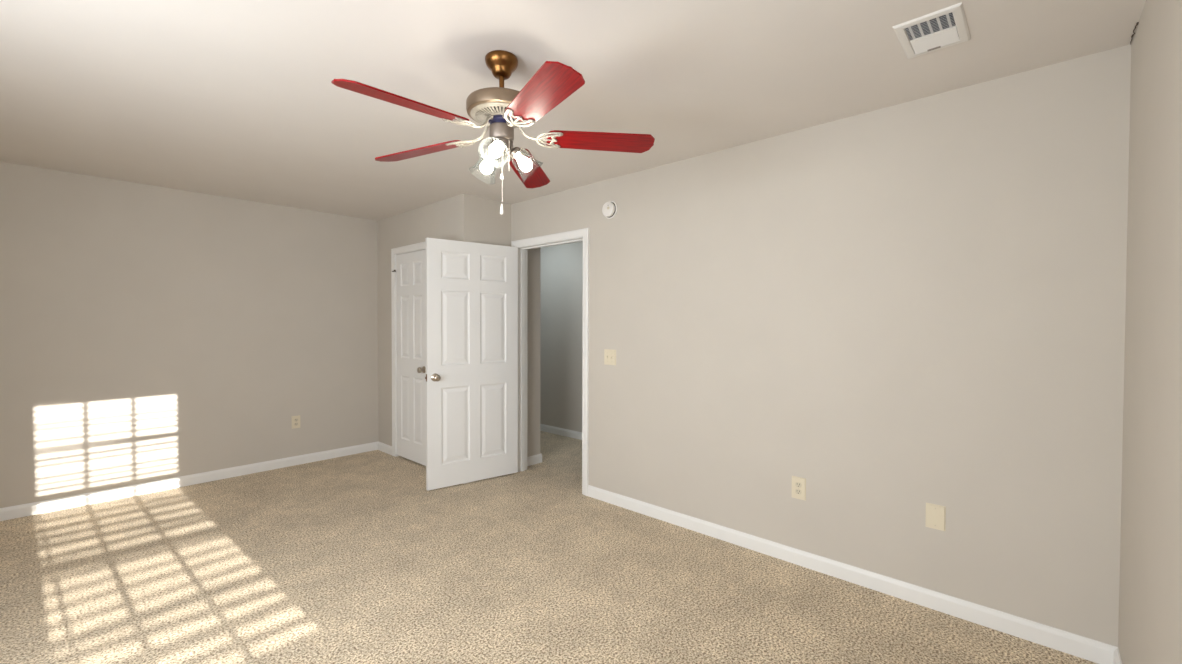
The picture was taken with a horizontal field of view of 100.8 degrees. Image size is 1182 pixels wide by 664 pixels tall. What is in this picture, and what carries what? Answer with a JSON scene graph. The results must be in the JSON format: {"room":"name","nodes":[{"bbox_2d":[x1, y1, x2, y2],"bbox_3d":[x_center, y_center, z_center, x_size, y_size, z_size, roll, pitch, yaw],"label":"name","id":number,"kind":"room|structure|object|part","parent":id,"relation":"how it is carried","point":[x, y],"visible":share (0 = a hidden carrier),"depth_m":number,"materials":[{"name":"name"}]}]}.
{"room":"empty bedroom","nodes":[
{"label":"empty bedroom","id":0,"kind":"room"},
{"bbox_2d":[0,162,377,507],"bbox_3d":[-3.486,0.056,3.983,0.120,2.440,3.670,1,1,42],"label":"wall","id":1,"kind":"structure","parent":0,"point":[149,333],"depth_m":3.95,"materials":[{"name":"beige paint"}]},
{"bbox_2d":[0,441,378,520],"bbox_3d":[-3.391,1.233,4.012,0.013,0.085,3.314,1,1,42],"label":"baseboard","id":2,"kind":"structure","parent":1,"relation":"attached to","point":[7,513],"depth_m":3.96,"materials":[{"name":"white paint"}]},
{"bbox_2d":[292,415,299,428],"bbox_3d":[-2.804,0.856,4.650,0.008,0.118,0.074,1,1,42],"label":"wall outlet","id":3,"kind":"object","parent":1,"relation":"attached to","point":[295,419],"visible":1,"depth_m":4.65,"materials":[{"name":"beige plastic"}]},
{"bbox_2d":[377,194,473,445],"bbox_3d":[-1.637,0.048,4.703,1.635,2.440,0.100,1,1,42],"label":"wall","id":4,"kind":"structure","parent":0,"point":[452,218],"depth_m":4.95,"materials":[{"name":"beige paint"}]},
{"bbox_2d":[391,242,424,456],"bbox_3d":[-1.715,0.215,4.765,0.745,2.105,0.119,1,1,42],"label":"door frame","id":5,"kind":"structure","parent":4,"relation":"attached to","point":[418,246],"depth_m":4.95,"materials":[{"name":"white paint"}]},
{"bbox_2d":[392,250,425,465],"bbox_3d":[-1.766,0.240,4.740,0.651,2.018,0.100,1,1,42],"label":"door","id":6,"kind":"structure","parent":4,"relation":"in","point":[410,272],"depth_m":4.74,"materials":[{"name":"white paint"}]},
{"bbox_3d":[-1.583,0.353,4.550,0.065,0.065,0.066,1,1,42],"label":"knob","id":7,"kind":"part","parent":6,"relation":"part of","materials":[{"name":"metal"}]},
{"bbox_2d":[378,442,464,483],"bbox_3d":[-1.669,1.226,4.674,1.635,0.085,0.013,1,1,42],"label":"baseboard","id":8,"kind":"structure","parent":4,"relation":"attached to","point":[382,447],"depth_m":5.11,"materials":[{"name":"white paint"}]},
{"bbox_2d":[474,196,540,456],"bbox_3d":[-0.782,0.054,4.501,0.100,2.440,0.756,1,1,42],"label":"wall","id":9,"kind":"structure","parent":0,"point":[490,227],"depth_m":4.65,"materials":[{"name":"beige paint"}]},
{"bbox_2d":[0,431,1097,663],"bbox_3d":[-1.429,1.352,3.429,7.700,0.120,5.600,1,1,42],"label":"floor","id":10,"kind":"structure","parent":0,"point":[350,559],"depth_m":2.52,"materials":[{"name":"beige carpet"}]},
{"bbox_2d":[540,241,582,431],"bbox_3d":[0.368,0.043,5.330,7.550,2.440,0.120,1,1,42],"label":"wall","id":11,"kind":"structure","parent":0,"point":[561,325],"depth_m":5.91,"materials":[{"name":"beige paint"}]},
{"bbox_2d":[540,424,581,439],"bbox_3d":[0.301,1.221,5.319,7.300,0.085,0.013,1,1,42],"label":"baseboard","id":12,"kind":"structure","parent":11,"relation":"attached to","point":[546,428],"depth_m":5.91,"materials":[{"name":"white paint"}]},
{"bbox_2d":[0,0,1145,220],"bbox_3d":[-1.422,-1.204,3.384,7.700,0.128,5.600,1,1,42],"label":"ceiling","id":13,"kind":"structure","parent":0,"point":[238,99],"depth_m":2.15,"materials":[{"name":"paint"}]},
{"bbox_2d":[331,50,654,214],"bbox_3d":[-0.400,-0.801,1.970,1.245,0.637,1.212,1,1,42],"label":"ceiling fan","id":14,"kind":"object","parent":13,"relation":"hanging from","point":[501,109],"visible":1,"depth_m":1.95,"materials":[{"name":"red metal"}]},
{"bbox_3d":[-0.642,-0.792,1.688,0.134,0.006,0.469,18,15,39],"label":"blade","id":15,"kind":"part","parent":14,"relation":"part of","materials":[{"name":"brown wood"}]},
{"bbox_3d":[-0.757,-0.799,2.169,0.469,0.006,0.134,-2,13,22],"label":"blade","id":16,"kind":"part","parent":14,"relation":"part of","materials":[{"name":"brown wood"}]},
{"bbox_3d":[-0.499,-0.830,2.064,0.210,0.094,0.111,1,1,22],"label":"blade arm","id":17,"kind":"part","parent":14,"relation":"part of","materials":[{"name":"beige metal"}]},
{"bbox_3d":[-0.459,-0.827,1.897,0.111,0.093,0.212,1,1,42],"label":"blade arm","id":18,"kind":"part","parent":14,"relation":"part of","materials":[{"name":"beige metal"}]},
{"bbox_3d":[-0.434,-0.710,2.067,0.053,0.053,0.088,-1,-43,-50],"label":"bulb","id":19,"kind":"part","parent":14,"relation":"part of","materials":[{"name":"white glass"}]},
{"bbox_3d":[-0.371,-0.715,1.915,0.053,0.053,0.088,0,35,2],"label":"bulb","id":20,"kind":"part","parent":14,"relation":"part of","materials":[{"name":"white glass"}]},
{"bbox_3d":[-0.359,-0.650,1.978,0.003,0.249,0.003,1,1,42],"label":"pull chain","id":21,"kind":"part","parent":14,"relation":"part of","materials":[{"name":"beige metal"}]},
{"bbox_3d":[-0.345,-0.831,2.150,0.111,0.095,0.210,0,1,7],"label":"blade arm","id":22,"kind":"part","parent":14,"relation":"part of","materials":[{"name":"beige metal"}]},
{"bbox_3d":[-0.301,-0.826,1.880,0.111,0.094,0.210,0,1,-29],"label":"blade arm","id":23,"kind":"part","parent":14,"relation":"part of","materials":[{"name":"beige metal"}]},
{"bbox_3d":[-0.283,-0.709,2.036,0.088,0.053,0.053,46,-12,-13],"label":"bulb","id":24,"kind":"part","parent":14,"relation":"part of","materials":[{"name":"white glass"}]},
{"bbox_3d":[-0.310,-0.800,2.427,0.134,0.006,0.469,-13,-4,7],"label":"blade","id":25,"kind":"part","parent":14,"relation":"part of","materials":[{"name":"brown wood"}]},
{"bbox_3d":[-0.226,-0.832,2.038,0.210,0.087,0.111,0,1,-12],"label":"blade arm","id":26,"kind":"part","parent":14,"relation":"part of","materials":[{"name":"beige metal"}]},
{"bbox_3d":[-0.168,-0.788,1.636,0.134,0.006,0.469,14,-3,-28],"label":"blade","id":27,"kind":"part","parent":14,"relation":"part of","materials":[{"name":"red wood"}]},
{"bbox_3d":[0.046,-0.816,2.098,0.469,0.006,0.134,-2,-12,-12],"label":"blade","id":28,"kind":"part","parent":14,"relation":"part of","materials":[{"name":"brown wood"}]},
{"bbox_2d":[893,2,970,58],"bbox_3d":[1.269,-1.107,1.818,0.202,0.012,0.285,1,1,42],"label":"ceiling vent","id":29,"kind":"object","parent":13,"relation":"in","point":[937,30],"visible":1,"depth_m":1.80,"materials":[{"name":"white metal"}]},
{"bbox_2d":[511,45,1130,646],"bbox_3d":[0.788,0.082,3.171,4.014,2.440,0.115,1,1,42],"label":"wall","id":30,"kind":"structure","parent":0,"point":[896,310],"depth_m":2.43,"materials":[{"name":"beige paint"}]},
{"bbox_2d":[511,228,588,495],"bbox_3d":[-0.328,0.232,4.194,0.948,2.099,0.151,1,1,42],"label":"door frame","id":31,"kind":"structure","parent":30,"relation":"attached to","point":[579,235],"depth_m":4.25,"materials":[{"name":"white paint"}]},
{"bbox_2d":[425,238,517,490],"bbox_3d":[-0.992,0.257,4.159,0.834,2.022,0.166,-1,1,-37],"label":"door","id":32,"kind":"structure","parent":31,"relation":"attached to","point":[471,378],"depth_m":4.12,"materials":[{"name":"white paint"}]},
{"bbox_3d":[-1.237,0.366,3.913,0.065,0.065,0.066,-1,1,-37],"label":"knob","id":33,"kind":"part","parent":32,"relation":"part of","materials":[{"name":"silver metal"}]},
{"bbox_2d":[602,201,616,218],"bbox_3d":[0.133,-0.914,3.647,0.132,0.132,0.044,1,1,42],"label":"smoke detector","id":34,"kind":"object","parent":30,"relation":"attached to","point":[609,209],"visible":1,"depth_m":3.63,"materials":[{"name":"white plastic"}]},
{"bbox_2d":[604,349,615,364],"bbox_3d":[0.139,0.190,3.676,0.116,0.116,0.018,1,1,42],"label":"light switch","id":35,"kind":"object","parent":30,"relation":"attached to","point":[609,355],"visible":1,"depth_m":3.68,"materials":[{"name":"beige plastic"}]},
{"bbox_2d":[792,476,805,500],"bbox_3d":[1.168,0.879,2.752,0.078,0.124,0.008,1,1,42],"label":"wall outlet","id":36,"kind":"object","parent":30,"relation":"attached to","point":[798,483],"visible":1,"depth_m":2.75,"materials":[{"name":"beige plastic"}]},
{"bbox_2d":[587,485,1117,663],"bbox_3d":[1.026,1.266,2.885,2.844,0.085,0.013,1,1,42],"label":"baseboard","id":37,"kind":"structure","parent":30,"relation":"attached to","point":[1083,647],"depth_m":2.44,"materials":[{"name":"white paint"}]},
{"bbox_2d":[925,503,945,530],"bbox_3d":[1.637,0.879,2.324,0.078,0.117,0.008,1,1,42],"label":"blank plate","id":38,"kind":"object","parent":30,"relation":"attached to","point":[935,514],"visible":1,"depth_m":2.32,"materials":[{"name":"beige plastic"}]},
{"bbox_2d":[1118,0,1181,663],"bbox_3d":[0.801,0.131,0.397,0.150,2.440,3.963,1,1,42],"label":"wall","id":39,"kind":"structure","parent":0,"point":[1150,587],"depth_m":1.44,"materials":[{"name":"beige paint"}]},
{"bbox_2d":[1113,648,1121,663],"bbox_3d":[0.788,1.307,0.528,0.013,0.085,3.787,1,1,42],"label":"baseboard","id":40,"kind":"structure","parent":39,"relation":"attached to","point":[1116,658],"depth_m":1.89,"materials":[{"name":"white paint"}]},
{"bbox_3d":[-2.087,0.030,5.694,3.436,2.440,0.756,1,1,42],"label":"wall","id":41,"kind":"structure","parent":0,"visible":0},
{"bbox_2d":[527,453,541,465],"bbox_3d":[-1.834,1.206,5.838,3.449,0.085,0.255,1,1,42],"label":"baseboard","id":42,"kind":"structure","parent":41,"relation":"attached to","point":[535,459],"depth_m":4.70,"materials":[{"name":"white paint"}]}
]}

